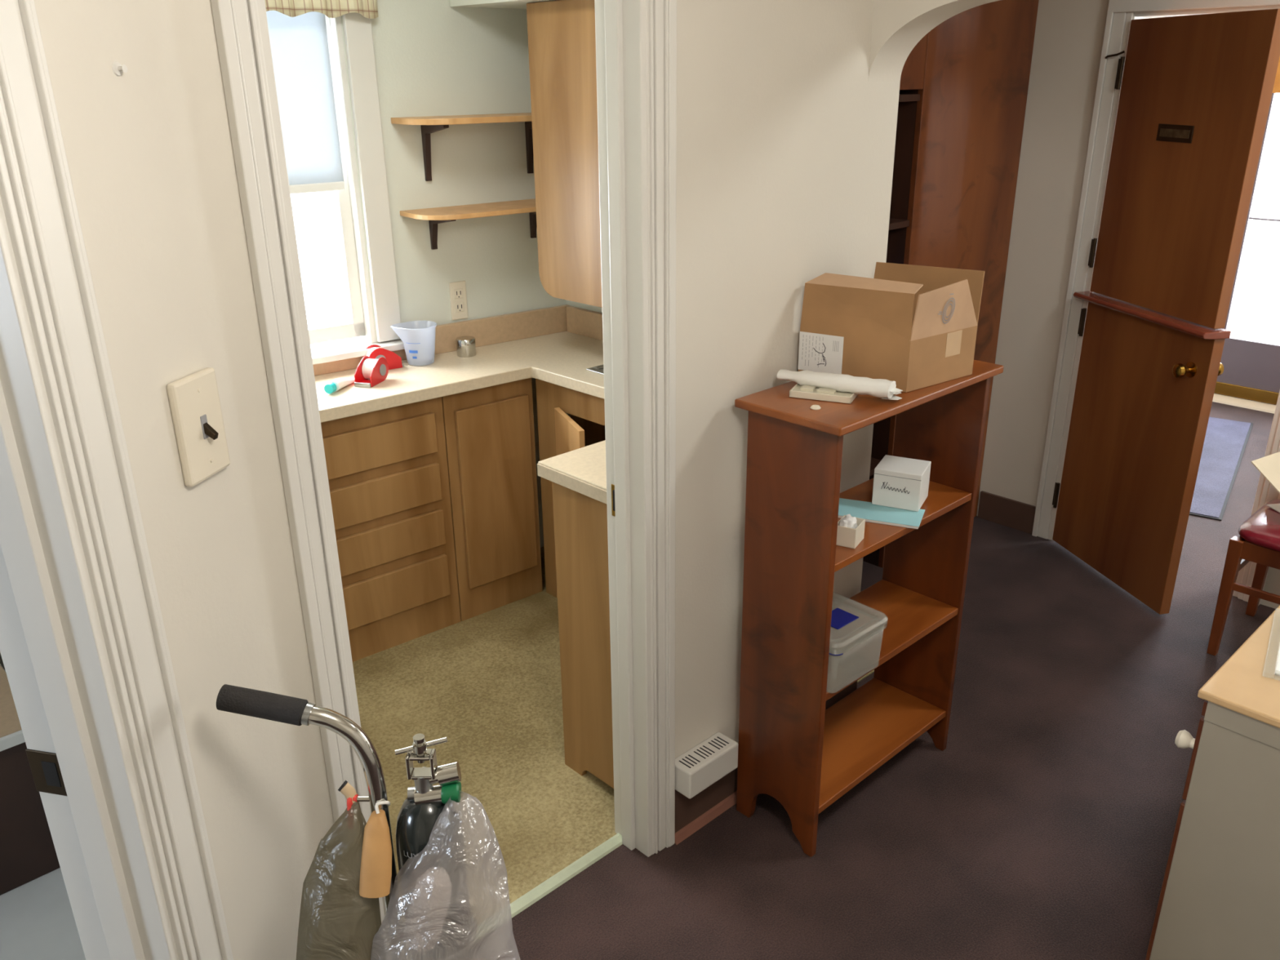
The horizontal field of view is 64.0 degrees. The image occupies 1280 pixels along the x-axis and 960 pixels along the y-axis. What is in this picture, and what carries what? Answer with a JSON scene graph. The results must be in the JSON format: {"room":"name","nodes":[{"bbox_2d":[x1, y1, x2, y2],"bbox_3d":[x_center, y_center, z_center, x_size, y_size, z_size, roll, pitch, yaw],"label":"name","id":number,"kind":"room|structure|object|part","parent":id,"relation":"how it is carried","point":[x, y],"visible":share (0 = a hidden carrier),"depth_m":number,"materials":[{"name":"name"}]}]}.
{"room":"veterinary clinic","nodes":[
{"label":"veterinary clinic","id":0,"kind":"room"},
{"bbox_2d":[0,652,5,671],"bbox_3d":[-1.566,0.303,0.974,2.020,2.450,2.920,-20,29,-40],"label":"wall","id":1,"kind":"structure","parent":0,"point":[1,659],"depth_m":2.85,"materials":[{"name":"paint"}]},
{"bbox_2d":[34,0,333,959],"bbox_3d":[-0.946,0.422,0.657,0.234,2.450,2.449,5,22,14],"label":"wall","id":2,"kind":"structure","parent":0,"point":[148,147],"depth_m":1.46,"materials":[{"name":"beige paint"}]},
{"bbox_2d":[0,195,178,959],"bbox_3d":[-0.843,0.471,1.033,0.170,2.080,0.780,4,22,13],"label":"trim","id":3,"kind":"structure","parent":2,"relation":"attached to","point":[53,650],"depth_m":1.33,"materials":[{"name":"white paint"}]},
{"bbox_2d":[25,748,66,795],"bbox_3d":[-0.810,0.403,1.405,0.062,0.070,0.008,4,22,13],"label":"strike plate","id":4,"kind":"object","parent":3,"relation":"attached to","point":[44,766],"visible":0.78,"depth_m":1.41,"materials":[{"name":"brown metal"}]},
{"bbox_2d":[0,0,233,959],"bbox_3d":[-0.671,0.302,1.397,0.028,2.120,0.090,4,22,13],"label":"trim","id":5,"kind":"structure","parent":2,"relation":"attached to","point":[37,193],"depth_m":1.26,"materials":[{"name":"white paint"}]},
{"bbox_2d":[111,61,127,75],"bbox_3d":[-0.642,-0.509,1.266,0.011,0.017,0.018,4,22,13],"label":"nail","id":6,"kind":"object","parent":2,"relation":"attached to","point":[117,69],"visible":1,"depth_m":1.26,"materials":[{"name":"white paint"}]},
{"bbox_2d":[166,367,230,486],"bbox_3d":[-0.621,-0.076,1.462,0.033,0.152,0.094,4,22,13],"label":"light switch","id":7,"kind":"object","parent":2,"relation":"attached to","point":[194,402],"visible":1,"depth_m":1.45,"materials":[{"name":"beige plastic"}]},
{"bbox_2d":[210,0,390,959],"bbox_3d":[-0.570,0.155,1.765,0.086,2.120,0.141,-20,29,-40],"label":"trim","id":8,"kind":"structure","parent":2,"relation":"attached to","point":[241,26],"depth_m":1.57,"materials":[{"name":"white paint"}]},
{"bbox_2d":[310,0,569,546],"bbox_3d":[-1.206,-0.662,3.392,2.337,2.450,0.140,-16,26,-34],"label":"wall","id":9,"kind":"structure","parent":0,"point":[433,57],"depth_m":3.58,"materials":[{"name":"paint"}]},
{"bbox_2d":[264,0,378,18],"bbox_3d":[-1.228,-1.476,2.913,1.029,0.282,0.077,-16,26,-34],"label":"valance","id":10,"kind":"object","parent":9,"relation":"attached to","point":[291,8],"visible":0.35,"depth_m":3.12,"materials":[{"name":"fabric"}]},
{"bbox_2d":[308,12,404,364],"bbox_3d":[-1.264,-0.950,3.176,1.009,1.233,0.185,-16,26,-34],"label":"window","id":11,"kind":"structure","parent":9,"relation":"in","point":[357,28],"depth_m":3.43,"materials":[{"name":"white paint"}]},
{"bbox_2d":[266,10,345,194],"bbox_3d":[-1.265,-1.160,3.098,0.715,0.595,0.040,-16,26,-34],"label":"roller shade","id":12,"kind":"object","parent":11,"relation":"attached to","point":[300,55],"visible":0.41,"depth_m":3.25,"materials":[{"name":"white fabric"}]},
{"bbox_3d":[-1.282,-0.941,3.216,0.740,1.100,0.040,-16,26,-34],"label":"sash","id":13,"kind":"part","parent":11,"relation":"part of","materials":[{"name":"white paint"}]},
{"bbox_3d":[-1.258,-0.388,3.400,1.009,0.023,0.185,-16,26,-34],"label":"sill","id":14,"kind":"part","parent":11,"relation":"part of","materials":[{"name":"white paint"}]},
{"bbox_2d":[448,280,467,319],"bbox_3d":[-0.661,-0.654,3.733,0.066,0.137,0.010,-16,26,-34],"label":"electrical outlet","id":15,"kind":"object","parent":9,"relation":"attached to","point":[458,297],"visible":1,"depth_m":3.73,"materials":[{"name":"beige plastic"}]},
{"bbox_2d":[453,288,462,298],"bbox_3d":[-0.660,-0.677,3.722,0.035,0.034,0.004,-16,26,-34],"label":"receptacle","id":16,"kind":"object","parent":15,"relation":"attached to","point":[458,292],"depth_m":3.72,"materials":[{"name":"beige plastic"}]},
{"bbox_2d":[454,302,464,312],"bbox_3d":[-0.659,-0.631,3.740,0.035,0.034,0.004,-16,26,-34],"label":"receptacle","id":17,"kind":"object","parent":15,"relation":"attached to","point":[459,306],"depth_m":3.74,"materials":[{"name":"beige plastic"}]},
{"bbox_2d":[313,304,603,375],"bbox_3d":[-0.682,-0.428,3.506,2.527,0.100,1.060,-3,22,-5],"label":"backsplash","id":18,"kind":"structure","parent":9,"relation":"attached to","point":[493,330],"depth_m":3.86,"materials":[{"name":"beige laminate"}]},
{"bbox_2d":[391,112,533,181],"bbox_3d":[-0.495,-1.146,3.527,0.655,0.209,0.230,-16,26,-34],"label":"wall shelf","id":19,"kind":"object","parent":9,"relation":"attached to","point":[429,124],"visible":0.78,"depth_m":3.42,"materials":[{"name":"brown wood"}]},
{"bbox_2d":[400,198,537,249],"bbox_3d":[-0.492,-0.898,3.626,0.655,0.141,0.230,-16,26,-34],"label":"wall shelf","id":20,"kind":"object","parent":9,"relation":"attached to","point":[435,215],"visible":0.81,"depth_m":3.53,"materials":[{"name":"brown wood"}]},
{"bbox_2d":[565,299,602,417],"bbox_3d":[0.183,-0.722,3.503,0.040,2.450,1.390,-20,29,-40],"label":"wall","id":21,"kind":"structure","parent":0,"point":[570,303],"depth_m":3.94,"materials":[{"name":"paint"}]},
{"bbox_2d":[449,0,556,8],"bbox_3d":[0.001,-1.624,2.987,0.410,0.388,1.405,-20,29,-40],"label":"trim","id":22,"kind":"structure","parent":21,"relation":"attached to","point":[511,4],"depth_m":3.33,"materials":[{"name":"paint"}]},
{"bbox_2d":[526,0,602,307],"bbox_3d":[0.126,-0.987,3.160,0.338,0.923,1.043,-20,29,-40],"label":"upper cabinet","id":23,"kind":"object","parent":21,"relation":"attached to","point":[562,38],"visible":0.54,"depth_m":3.28,"materials":[{"name":"brown wood"}]},
{"bbox_2d":[0,401,1275,959],"bbox_3d":[1.104,0.790,3.065,8.300,0.064,5.000,-20,29,-40],"label":"floor","id":24,"kind":"structure","parent":0,"point":[1043,826],"depth_m":2.78,"materials":[{"name":"brown carpet"}]},
{"bbox_2d":[0,664,60,895],"bbox_3d":[-2.021,0.857,2.330,1.149,0.430,0.540,-20,29,-40],"label":"storage chest","id":25,"kind":"object","parent":24,"relation":"on","point":[28,853],"visible":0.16,"depth_m":2.49,"materials":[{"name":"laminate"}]},
{"bbox_2d":[216,684,476,959],"bbox_3d":[-0.401,0.780,1.632,0.288,1.053,0.290,-20,29,-40],"label":"cart","id":26,"kind":"object","parent":24,"relation":"on","point":[232,699],"visible":0.9,"depth_m":1.46,"materials":[{"name":"silver metal"}]},
{"bbox_2d":[296,794,386,959],"bbox_3d":[-0.438,0.732,1.531,0.144,0.534,0.130,-20,29,-40],"label":"plastic bag","id":27,"kind":"object","parent":26,"relation":"hanging from","point":[336,922],"visible":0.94,"depth_m":1.48,"materials":[{"name":"clear plastic"}]},
{"bbox_3d":[-0.404,0.468,1.503,0.039,0.012,0.008,-3,22,-6],"label":"hook arm","id":28,"kind":"part","parent":26,"relation":"part of","materials":[{"name":"silver metal"}]},
{"bbox_2d":[359,800,391,897],"bbox_3d":[-0.382,0.532,1.490,0.046,0.115,0.086,1,22,3],"label":"tag","id":29,"kind":"object","parent":26,"relation":"hanging from","point":[375,870],"visible":1,"depth_m":1.48,"materials":[{"name":"orange paper"}]},
{"bbox_2d":[395,733,475,959],"bbox_3d":[-0.314,0.748,1.622,0.100,0.816,0.100,-20,29,-40],"label":"cylinder","id":30,"kind":"object","parent":26,"relation":"in","point":[428,834],"visible":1,"depth_m":1.50,"materials":[{"name":"black metal"}]},
{"bbox_3d":[-0.318,0.389,1.479,0.020,0.042,0.020,-20,29,-40],"label":"handle","id":31,"kind":"part","parent":30,"relation":"part of","materials":[{"name":"silver metal"}]},
{"bbox_3d":[-0.274,0.739,1.502,0.219,0.530,0.197,-20,29,-40],"label":"plastic bag","id":32,"kind":"object","parent":30,"relation":"on","visible":0},
{"bbox_2d":[402,866,452,951],"bbox_3d":[-0.312,0.625,1.496,0.079,0.130,0.056,-2,22,-2],"label":"plastic bottle","id":33,"kind":"object","parent":32,"relation":"in","point":[430,899],"visible":1,"depth_m":1.47,"materials":[{"name":"white plastic"}]},
{"bbox_2d":[320,396,461,662],"bbox_3d":[-1.103,0.167,3.446,0.852,0.868,0.415,-18,27,-36],"label":"drawer unit","id":34,"kind":"object","parent":24,"relation":"on","point":[387,468],"visible":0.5,"depth_m":3.41,"materials":[{"name":"brown wood"}]},
{"bbox_3d":[-0.967,-0.071,3.200,0.732,0.135,0.022,-18,27,-36],"label":"drawer","id":35,"kind":"part","parent":34,"relation":"part of","materials":[{"name":"brown wood"}]},
{"bbox_3d":[-0.965,0.092,3.265,0.732,0.131,0.022,-18,27,-36],"label":"drawer","id":36,"kind":"part","parent":34,"relation":"part of","materials":[{"name":"brown wood"}]},
{"bbox_3d":[-0.963,0.248,3.328,0.732,0.127,0.022,-18,27,-36],"label":"drawer","id":37,"kind":"part","parent":34,"relation":"part of","materials":[{"name":"brown wood"}]},
{"bbox_3d":[-0.961,0.421,3.396,0.732,0.154,0.022,-18,27,-36],"label":"drawer","id":38,"kind":"part","parent":34,"relation":"part of","materials":[{"name":"brown wood"}]},
{"bbox_2d":[441,377,542,621],"bbox_3d":[-0.632,0.027,3.784,0.355,0.868,0.395,-20,29,-40],"label":"base cabinet","id":39,"kind":"object","parent":24,"relation":"on","point":[490,432],"visible":0.68,"depth_m":3.64,"materials":[{"name":"brown wood"}]},
{"bbox_3d":[-0.506,0.044,3.655,0.294,0.672,0.018,-18,27,-36],"label":"door","id":40,"kind":"part","parent":39,"relation":"part of","materials":[{"name":"brown wood"}]},
{"bbox_2d":[473,833,622,943],"bbox_3d":[-0.307,1.022,2.431,0.718,0.012,0.033,-20,29,-40],"label":"threshold strip","id":41,"kind":"object","parent":24,"relation":"on","point":[518,905],"visible":0.91,"depth_m":2.50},
{"bbox_2d":[535,378,605,598],"bbox_3d":[-0.006,0.090,3.607,0.516,0.868,1.310,-20,29,-40],"label":"base cabinet","id":42,"kind":"object","parent":24,"relation":"on","point":[559,433],"visible":0.22,"depth_m":3.61,"materials":[{"name":"brown wood"}]},
{"bbox_2d":[313,304,604,422],"bbox_3d":[-0.631,-0.221,3.038,1.992,0.140,1.567,-20,29,-40],"label":"countertop","id":43,"kind":"structure","parent":42,"relation":"on","point":[557,345],"depth_m":3.56,"materials":[{"name":"beige laminate"}]},
{"bbox_2d":[324,377,355,393],"bbox_3d":[-0.970,-0.319,3.325,0.052,0.034,0.173,4,22,11],"label":"toothpaste tube","id":44,"kind":"object","parent":43,"relation":"on","point":[335,384],"visible":0.95,"depth_m":3.28,"materials":[{"name":"white plastic"}]},
{"bbox_2d":[354,355,388,387],"bbox_3d":[-0.886,-0.361,3.369,0.068,0.080,0.123,6,23,15],"label":"tape dispenser","id":45,"kind":"object","parent":43,"relation":"on","point":[375,370],"visible":1,"depth_m":3.36,"materials":[{"name":"red plastic"}]},
{"bbox_2d":[362,344,404,369],"bbox_3d":[-0.886,-0.425,3.530,0.123,0.080,0.068,-14,25,-31],"label":"tape dispenser","id":46,"kind":"object","parent":43,"relation":"on","point":[394,361],"visible":0.67,"depth_m":3.51,"materials":[{"name":"red plastic"}]},
{"bbox_2d":[390,320,436,365],"bbox_3d":[-0.776,-0.474,3.571,0.146,0.136,0.133,-20,29,-40],"label":"measuring cup","id":47,"kind":"object","parent":43,"relation":"on","point":[418,337],"visible":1,"depth_m":3.54,"materials":[{"name":"plastic"}]},
{"bbox_2d":[455,335,475,357],"bbox_3d":[-0.627,-0.480,3.686,0.071,0.063,0.071,-20,29,-40],"label":"tin canister","id":48,"kind":"object","parent":43,"relation":"on","point":[465,345],"visible":1,"depth_m":3.66,"materials":[{"name":"silver metal"}]},
{"bbox_3d":[-0.627,-0.500,3.678,0.071,0.020,0.071,-20,29,-40],"label":"lid","id":49,"kind":"part","parent":48,"relation":"part of","materials":[{"name":"silver metal"}]},
{"bbox_2d":[586,364,604,374],"bbox_3d":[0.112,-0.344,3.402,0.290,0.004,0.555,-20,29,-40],"label":"sink","id":50,"kind":"object","parent":43,"relation":"in","point":[598,369],"visible":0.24,"depth_m":3.49,"materials":[{"name":"metal"}]},
{"bbox_3d":[-0.235,0.094,3.555,0.019,0.645,0.270,-9,23,-20],"label":"door","id":51,"kind":"part","parent":42,"relation":"part of","materials":[{"name":"brown wood"}]},
{"bbox_2d":[537,440,613,788],"bbox_3d":[0.076,0.355,2.846,0.590,0.936,0.345,-20,29,-40],"label":"base cabinet","id":52,"kind":"object","parent":24,"relation":"on","point":[578,477],"visible":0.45,"depth_m":2.67,"materials":[{"name":"brown wood"}]},
{"bbox_2d":[537,440,606,490],"bbox_3d":[0.072,-0.061,2.681,0.588,0.040,0.345,-20,29,-40],"label":"countertop","id":53,"kind":"structure","parent":52,"relation":"on","point":[587,464],"depth_m":2.58,"materials":[{"name":"beige laminate"}]},
{"bbox_2d":[734,360,1004,857],"bbox_3d":[0.572,0.301,2.666,0.688,1.158,0.296,-20,29,-40],"label":"bookcase","id":54,"kind":"object","parent":24,"relation":"on","point":[806,756],"visible":0.94,"depth_m":2.58,"materials":[{"name":"brown wood"}]},
{"bbox_3d":[0.347,0.392,2.472,0.020,1.138,0.252,-20,29,-40],"label":"panel","id":55,"kind":"part","parent":54,"relation":"part of","materials":[{"name":"brown wood"}]},
{"bbox_2d":[809,404,821,409],"bbox_3d":[0.387,-0.161,2.258,0.024,0.008,0.023,-20,29,-40],"label":"disc","id":56,"kind":"object","parent":54,"relation":"on","point":[813,406],"visible":1,"depth_m":2.25,"materials":[{"name":"white plastic"}]},
{"bbox_2d":[789,383,857,403],"bbox_3d":[0.423,-0.203,2.346,0.142,0.018,0.088,9,23,22],"label":"plastic tray","id":57,"kind":"object","parent":54,"relation":"on","point":[808,392],"visible":0.73,"depth_m":2.32,"materials":[{"name":"white plastic"}]},
{"bbox_2d":[777,368,902,399],"bbox_3d":[0.454,-0.221,2.340,0.290,0.043,0.075,10,24,25],"label":"paper roll","id":58,"kind":"object","parent":54,"relation":"on","point":[884,388],"visible":1,"depth_m":2.31,"materials":[{"name":"white paper"}]},
{"bbox_2d":[829,608,859,655],"bbox_3d":[0.462,0.394,2.536,0.220,0.139,0.227,-20,29,-40],"label":"label","id":59,"kind":"object","parent":54,"relation":"on","point":[840,618],"visible":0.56,"depth_m":2.50,"materials":[{"name":"blue paper"}]},
{"bbox_2d":[835,514,865,548],"bbox_3d":[0.493,0.114,2.409,0.052,0.067,0.067,11,25,28],"label":"carton","id":60,"kind":"object","parent":54,"relation":"on","point":[851,530],"visible":0.87,"depth_m":2.39,"materials":[{"name":"beige cardboard"}]},
{"bbox_2d":[838,497,924,528],"bbox_3d":[0.593,0.083,2.566,0.224,0.008,0.110,8,23,21],"label":"booklet","id":61,"kind":"object","parent":54,"relation":"on","point":[871,513],"visible":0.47,"depth_m":2.55,"materials":[{"name":"teal paper"}]},
{"bbox_3d":[0.577,0.720,2.835,0.604,0.020,0.246,-20,29,-40],"label":"shelf","id":62,"kind":"part","parent":54,"relation":"part of","materials":[{"name":"brown wood"}]},
{"bbox_2d":[797,262,985,392],"bbox_3d":[0.600,-0.373,2.454,0.318,0.249,0.295,-20,29,-40],"label":"cardboard box","id":63,"kind":"object","parent":54,"relation":"on","point":[914,327],"visible":0.99,"depth_m":2.39,"materials":[{"name":"brown cardboard"}]},
{"bbox_3d":[0.574,0.409,2.712,0.604,0.020,0.246,-20,29,-40],"label":"shelf","id":64,"kind":"part","parent":54,"relation":"part of","materials":[{"name":"brown wood"}]},
{"bbox_2d":[871,454,931,511],"bbox_3d":[0.666,0.007,2.609,0.118,0.098,0.113,10,24,25],"label":"carton","id":65,"kind":"object","parent":54,"relation":"on","point":[899,482],"visible":1,"depth_m":2.57,"materials":[{"name":"cardboard"}]},
{"bbox_3d":[0.570,0.091,2.585,0.604,0.020,0.246,-20,29,-40],"label":"shelf","id":66,"kind":"part","parent":54,"relation":"part of","materials":[{"name":"brown wood"}]},
{"bbox_3d":[0.799,0.228,2.871,0.020,1.138,0.252,-20,29,-40],"label":"panel","id":67,"kind":"part","parent":54,"relation":"part of","materials":[{"name":"brown wood"}]},
{"bbox_2d":[862,0,1039,568],"bbox_3d":[0.881,-0.838,3.778,1.373,2.448,0.318,-20,29,-40],"label":"bookcase","id":68,"kind":"object","parent":24,"relation":"on","point":[964,85],"visible":0.23,"depth_m":3.70,"materials":[{"name":"brown wood"}]},
{"bbox_3d":[0.637,-0.013,3.836,0.616,0.022,0.284,-20,29,-40],"label":"shelf","id":69,"kind":"part","parent":68,"relation":"part of","materials":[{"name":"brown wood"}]},
{"bbox_3d":[0.627,-0.859,3.500,0.616,0.022,0.284,-20,29,-40],"label":"shelf","id":70,"kind":"part","parent":68,"relation":"part of","materials":[{"name":"brown wood"}]},
{"bbox_3d":[0.623,-1.245,3.346,0.616,0.022,0.284,-20,29,-40],"label":"shelf","id":71,"kind":"part","parent":68,"relation":"part of","materials":[{"name":"brown wood"}]},
{"bbox_3d":[0.716,-1.538,3.121,0.620,0.658,0.020,-20,29,-40],"label":"panel","id":72,"kind":"part","parent":68,"relation":"part of","materials":[{"name":"brown wood"}]},
{"bbox_2d":[1145,605,1279,959],"bbox_3d":[1.830,0.690,2.199,1.304,0.755,0.921,-20,29,-40],"label":"cabinet","id":73,"kind":"object","parent":24,"relation":"on","point":[1220,896],"visible":1,"depth_m":1.98,"materials":[{"name":"beige laminate"}]},
{"bbox_3d":[1.241,0.801,2.241,0.421,0.450,0.034,-20,29,-40],"label":"drawer","id":74,"kind":"part","parent":73,"relation":"part of","materials":[{"name":"brown wood"}]},
{"bbox_3d":[1.076,0.513,2.014,0.038,0.037,0.038,-20,29,-40],"label":"knob","id":75,"kind":"part","parent":73,"relation":"part of","materials":[{"name":"white ceramic"}]},
{"bbox_3d":[1.237,0.494,2.119,0.421,0.190,0.034,-20,29,-40],"label":"drawer","id":76,"kind":"part","parent":73,"relation":"part of","materials":[{"name":"brown wood"}]},
{"bbox_3d":[1.538,0.267,2.356,1.285,0.031,0.007,-20,29,-40],"label":"frame","id":77,"kind":"part","parent":73,"relation":"part of","materials":[{"name":"brown wood"}]},
{"bbox_3d":[1.384,0.869,1.785,0.018,0.737,0.865,-20,29,-40],"label":"panel","id":78,"kind":"part","parent":73,"relation":"part of","materials":[{"name":"grey paint"}]},
{"bbox_2d":[1275,647,1279,675],"bbox_3d":[1.375,0.349,2.030,0.220,0.012,0.300,13,26,31],"label":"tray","id":79,"kind":"object","parent":73,"relation":"on","point":[1277,667],"visible":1,"depth_m":2.00,"materials":[{"name":"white plastic"}]},
{"bbox_2d":[1189,417,1253,520],"bbox_3d":[2.715,-0.132,5.249,0.632,0.008,1.562,13,26,31],"label":"door mat","id":80,"kind":"object","parent":24,"relation":"on","point":[1225,441],"visible":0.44,"depth_m":5.09,"materials":[{"name":"fabric"}]},
{"bbox_2d":[1206,498,1279,655],"bbox_3d":[2.217,0.177,3.282,0.440,0.900,0.459,-20,29,-40],"label":"chair","id":81,"kind":"object","parent":24,"relation":"on","point":[1258,542],"visible":0.94,"depth_m":3.33,"materials":[{"name":"brown wood"}]},
{"bbox_3d":[1.936,0.391,3.386,0.046,0.432,0.040,-20,29,-40],"label":"leg","id":82,"kind":"part","parent":81,"relation":"part of","materials":[{"name":"brown wood"}]},
{"bbox_3d":[2.217,0.289,3.634,0.040,0.432,0.040,-20,29,-40],"label":"leg","id":83,"kind":"part","parent":81,"relation":"part of","materials":[{"name":"brown wood"}]},
{"bbox_3d":[2.205,0.166,3.291,0.440,0.047,0.424,-20,29,-40],"label":"seat","id":84,"kind":"part","parent":81,"relation":"part of","materials":[{"name":"red leather"}]},
{"bbox_2d":[1251,451,1279,493],"bbox_3d":[2.192,0.029,3.305,0.335,0.185,0.313,-10,23,-22],"label":"folder","id":85,"kind":"object","parent":81,"relation":"on","point":[1268,466],"visible":1,"depth_m":3.36,"materials":[{"name":"beige paper"}]},
{"bbox_2d":[1266,503,1279,512],"bbox_3d":[2.246,0.107,3.370,0.275,0.009,0.200,-4,22,-9],"label":"envelope","id":86,"kind":"object","parent":81,"relation":"on","point":[1276,507],"visible":1,"depth_m":3.42,"materials":[{"name":"white paper"}]},
{"bbox_2d":[1212,393,1275,413],"bbox_3d":[3.723,-0.394,5.852,0.130,0.030,0.920,-20,29,-40],"label":"trim","id":87,"kind":"structure","parent":24,"relation":"on","point":[1266,407],"depth_m":5.99,"materials":[{"name":"beige wood"}]},
{"bbox_2d":[675,0,900,758],"bbox_3d":[0.072,-0.268,2.364,1.895,2.450,0.230,-20,29,-40],"label":"wall","id":88,"kind":"structure","parent":0,"point":[786,144],"depth_m":2.34,"materials":[{"name":"beige paint"}]},
{"bbox_2d":[594,0,676,857],"bbox_3d":[-0.004,-0.051,2.267,0.099,2.120,0.139,-20,29,-40],"label":"trim","id":89,"kind":"structure","parent":88,"relation":"attached to","point":[636,40],"depth_m":2.17,"materials":[{"name":"white paint"}]},
{"bbox_2d":[611,484,615,516],"bbox_3d":[-0.056,0.048,2.307,0.004,0.077,0.026,-20,29,-40],"label":"strike plate","id":90,"kind":"object","parent":89,"relation":"attached to","point":[613,509],"visible":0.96,"depth_m":2.31,"materials":[{"name":"gold metal"}]},
{"bbox_2d":[675,732,737,798],"bbox_3d":[0.166,0.728,2.619,0.183,0.079,0.072,-20,29,-40],"label":"air vent","id":91,"kind":"object","parent":88,"relation":"in","point":[716,757],"visible":0.92,"depth_m":2.59,"materials":[{"name":"white paint"}]},
{"bbox_2d":[675,680,857,844],"bbox_3d":[0.374,0.756,2.875,0.802,0.164,0.030,-20,29,-40],"label":"baseboard","id":92,"kind":"structure","parent":88,"relation":"attached to","point":[687,810],"depth_m":2.71,"materials":[{"name":"brown wood"}]},
{"bbox_2d":[868,0,999,81],"bbox_3d":[1.560,-0.034,1.732,0.134,2.450,2.800,-20,29,-40],"label":"wall","id":93,"kind":"structure","parent":0,"point":[898,26],"depth_m":2.35,"materials":[{"name":"beige paint"}]},
{"bbox_2d":[976,0,1279,608],"bbox_3d":[2.547,-0.609,3.151,0.110,2.450,3.650,-20,29,-40],"label":"wall","id":94,"kind":"structure","parent":0,"point":[1068,37],"depth_m":4.01,"materials":[{"name":"beige paint"}]},
{"bbox_2d":[977,490,1035,533],"bbox_3d":[1.591,0.140,4.443,0.014,0.125,0.255,-20,29,-40],"label":"baseboard","id":95,"kind":"structure","parent":94,"relation":"attached to","point":[998,509],"depth_m":4.43,"materials":[{"name":"brown wood"}]},
{"bbox_2d":[1031,0,1279,605],"bbox_3d":[2.015,-0.652,3.723,0.146,2.120,0.880,-20,29,-40],"label":"trim","id":96,"kind":"structure","parent":94,"relation":"attached to","point":[1120,13],"depth_m":3.80,"materials":[{"name":"white paint"}]},
{"bbox_2d":[1052,8,1279,614],"bbox_3d":[1.805,-0.571,3.663,0.166,1.993,0.750,-5,22,-12],"label":"door","id":97,"kind":"structure","parent":94,"relation":"in","point":[1196,92],"depth_m":3.55,"materials":[{"name":"brown wood"}]},
{"bbox_3d":[1.781,-1.155,3.409,0.004,0.054,0.166,-5,22,-12],"label":"name plate","id":98,"kind":"part","parent":97,"relation":"part of","materials":[{"name":"brown metal"}]},
{"bbox_3d":[1.820,-0.368,3.431,0.063,0.052,0.052,-5,22,-12],"label":"knob","id":99,"kind":"part","parent":97,"relation":"part of","materials":[{"name":"gold metal"}]},
{"bbox_3d":[1.924,-0.372,3.438,0.063,0.052,0.052,-5,22,-12],"label":"knob","id":100,"kind":"part","parent":97,"relation":"part of","materials":[{"name":"gold metal"}]},
{"bbox_3d":[4.434,-1.285,4.799,0.100,2.450,3.620,-20,29,-40],"label":"wall","id":101,"kind":"structure","parent":0,"visible":0},
{"bbox_2d":[1213,57,1279,404],"bbox_3d":[3.731,-1.348,5.491,0.050,2.050,0.920,-20,29,-40],"label":"window","id":102,"kind":"structure","parent":101,"relation":"in","point":[1251,368],"depth_m":5.93,"materials":[{"name":"grey paint"}]},
{"bbox_3d":[3.725,-2.142,5.180,0.038,0.345,0.920,-20,29,-40],"label":"head panel","id":103,"kind":"part","parent":102,"relation":"part of","materials":[{"name":"orange wood"}]}
]}

